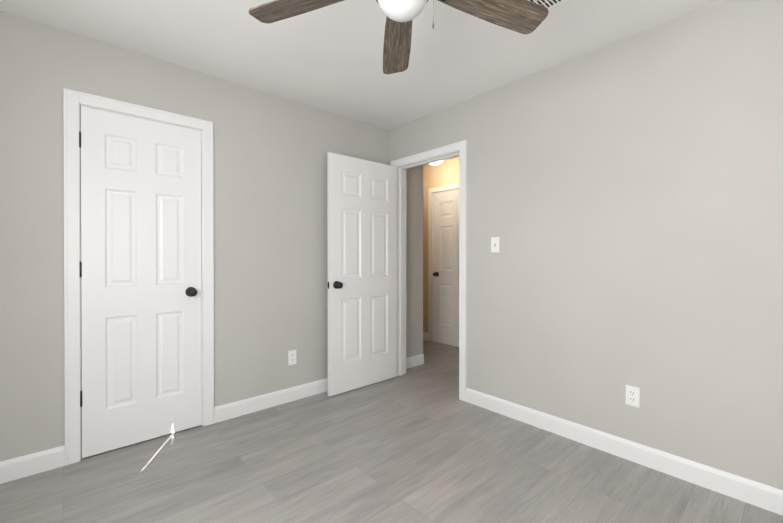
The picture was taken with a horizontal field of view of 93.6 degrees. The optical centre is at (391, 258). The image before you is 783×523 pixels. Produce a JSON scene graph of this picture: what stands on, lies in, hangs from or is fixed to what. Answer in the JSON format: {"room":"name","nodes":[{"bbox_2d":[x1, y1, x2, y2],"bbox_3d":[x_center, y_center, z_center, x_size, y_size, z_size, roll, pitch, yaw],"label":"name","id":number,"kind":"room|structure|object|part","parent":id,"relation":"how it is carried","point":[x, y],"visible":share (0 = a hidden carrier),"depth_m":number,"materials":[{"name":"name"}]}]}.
{"room":"empty bedroom","nodes":[
{"label":"empty bedroom","id":0,"kind":"room"},
{"bbox_2d":[0,11,422,461],"bbox_3d":[-1.118,-0.062,2.789,3.820,2.440,0.120,0,0,-42],"label":"wall","id":1,"kind":"structure","parent":0,"point":[270,151],"depth_m":2.62,"materials":[{"name":"paint"}]},
{"bbox_2d":[63,88,213,465],"bbox_3d":[-1.587,0.130,2.370,0.680,2.060,0.120,0,0,-42],"label":"door frame","id":2,"kind":"structure","parent":1,"relation":"attached to","point":[80,249],"depth_m":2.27,"materials":[{"name":"white wood"}]},
{"bbox_2d":[79,106,201,457],"bbox_3d":[-1.562,0.137,2.339,0.653,2.030,0.171,0,0,-42],"label":"closet door","id":3,"kind":"structure","parent":1,"relation":"in","point":[141,329],"depth_m":2.30,"materials":[{"name":"white wood"}]},
{"bbox_2d":[0,378,327,483],"bbox_3d":[-1.215,1.104,2.618,3.200,0.110,0.014,0,0,-42],"label":"baseboard","id":4,"kind":"structure","parent":1,"relation":"attached to","point":[29,464],"depth_m":2.62,"materials":[{"name":"white wood"}]},
{"bbox_2d":[288,350,295,364],"bbox_3d":[-0.804,0.807,2.989,0.070,0.114,0.007,0,0,-42],"label":"electrical outlet","id":5,"kind":"object","parent":1,"relation":"attached to","point":[291,357],"visible":1,"depth_m":2.98,"materials":[{"name":"white plastic"}]},
{"bbox_2d":[406,354,423,368],"bbox_3d":[0.208,1.097,3.892,0.380,0.110,0.014,0,0,-42],"label":"baseboard","id":6,"kind":"structure","parent":1,"relation":"attached to","point":[415,360],"depth_m":3.92,"materials":[{"name":"white wood"}]},
{"bbox_2d":[0,0,721,165],"bbox_3d":[0.217,-1.308,2.018,4.790,0.060,4.840,0,0,-42],"label":"ceiling","id":7,"kind":"structure","parent":0,"point":[329,58],"depth_m":2.18,"materials":[{"name":"paint"}]},
{"bbox_2d":[249,0,547,73],"bbox_3d":[0.053,-1.033,1.234,1.144,0.482,1.114,0,0,-42],"label":"ceiling fan","id":8,"kind":"object","parent":7,"relation":"hanging from","point":[524,16],"visible":1,"depth_m":1.41,"materials":[{"name":"brown wood"}]},
{"bbox_3d":[-0.312,-0.955,1.368,0.454,0.006,0.128,-5,11,16],"label":"blade","id":9,"kind":"part","parent":8,"relation":"part of","materials":[{"name":"brown wood"}]},
{"bbox_3d":[0.026,-0.956,1.631,0.128,0.006,0.454,-12,-4,-3],"label":"blade","id":10,"kind":"part","parent":8,"relation":"part of","materials":[{"name":"brown wood"}]},
{"bbox_3d":[0.380,-0.955,1.390,0.454,0.006,0.128,5,-13,-20],"label":"blade","id":11,"kind":"part","parent":8,"relation":"part of","materials":[{"name":"brown wood"}]},
{"bbox_2d":[430,160,442,165],"bbox_3d":[0.554,-1.237,4.709,0.248,0.110,0.248,0,0,-42],"label":"hall ceiling light","id":12,"kind":"object","parent":7,"relation":"attached to","point":[437,163],"visible":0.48,"depth_m":4.67,"materials":[{"name":"white glass"}]},
{"bbox_2d":[529,0,566,9],"bbox_3d":[0.812,-1.272,1.736,0.185,0.009,0.385,0,0,-42],"label":"ceiling vent","id":13,"kind":"object","parent":7,"relation":"in","point":[548,4],"visible":0.4,"depth_m":1.82,"materials":[{"name":"white metal"}]},
{"bbox_2d":[0,340,782,522],"bbox_3d":[0.217,1.192,2.031,4.790,0.060,4.840,0,0,-42],"label":"floor","id":14,"kind":"structure","parent":0,"point":[423,443],"depth_m":1.97,"materials":[{"name":"grey laminate"}]},
{"bbox_2d":[423,158,458,332],"bbox_3d":[1.157,-0.070,4.476,0.120,2.440,2.200,0,0,-42],"label":"wall","id":15,"kind":"structure","parent":0,"point":[443,173],"depth_m":5.12,"materials":[{"name":"paint"}]},
{"bbox_2d":[428,183,458,341],"bbox_3d":[0.869,0.093,4.783,0.140,2.111,0.922,0,0,-42],"label":"door frame","id":16,"kind":"structure","parent":15,"relation":"attached to","point":[431,191],"depth_m":5.05,"materials":[{"name":"white wood"}]},
{"bbox_2d":[433,189,458,346],"bbox_3d":[0.848,0.125,4.762,0.171,2.030,0.793,0,0,-42],"label":"hall door","id":17,"kind":"structure","parent":15,"relation":"in","point":[446,272],"depth_m":4.87,"materials":[{"name":"white wood"}]},
{"bbox_2d":[389,0,782,489],"bbox_3d":[1.291,-0.059,2.301,0.120,2.440,3.820,0,0,-42],"label":"wall","id":18,"kind":"structure","parent":0,"point":[625,200],"depth_m":2.07,"materials":[{"name":"paint"}]},
{"bbox_2d":[327,152,396,395],"bbox_3d":[-0.241,0.132,3.321,0.778,2.030,0.171,0,0,-42],"label":"bedroom door","id":19,"kind":"structure","parent":18,"relation":"in","point":[362,259],"depth_m":3.27,"materials":[{"name":"white wood"}]},
{"bbox_2d":[391,140,466,401],"bbox_3d":[0.352,0.100,3.351,0.160,2.111,0.907,0,0,-42],"label":"door frame","id":20,"kind":"structure","parent":18,"relation":"attached to","point":[461,147],"depth_m":3.22,"materials":[{"name":"white wood"}]},
{"bbox_2d":[491,237,498,251],"bbox_3d":[0.777,-0.102,2.771,0.020,0.114,0.070,0,0,-42],"label":"light switch","id":21,"kind":"object","parent":18,"relation":"attached to","point":[494,244],"visible":1,"depth_m":2.77,"materials":[{"name":"white plastic"}]},
{"bbox_2d":[466,388,782,515],"bbox_3d":[1.520,1.107,1.951,0.014,0.110,2.744,0,0,-42],"label":"baseboard","id":22,"kind":"structure","parent":18,"relation":"attached to","point":[760,495],"depth_m":2.05,"materials":[{"name":"white wood"}]},
{"bbox_2d":[625,385,639,407],"bbox_3d":[1.382,0.791,2.109,0.007,0.114,0.070,0,0,-42],"label":"electrical outlet","id":23,"kind":"object","parent":18,"relation":"attached to","point":[632,395],"visible":1,"depth_m":2.11,"materials":[{"name":"white plastic"}]}
]}

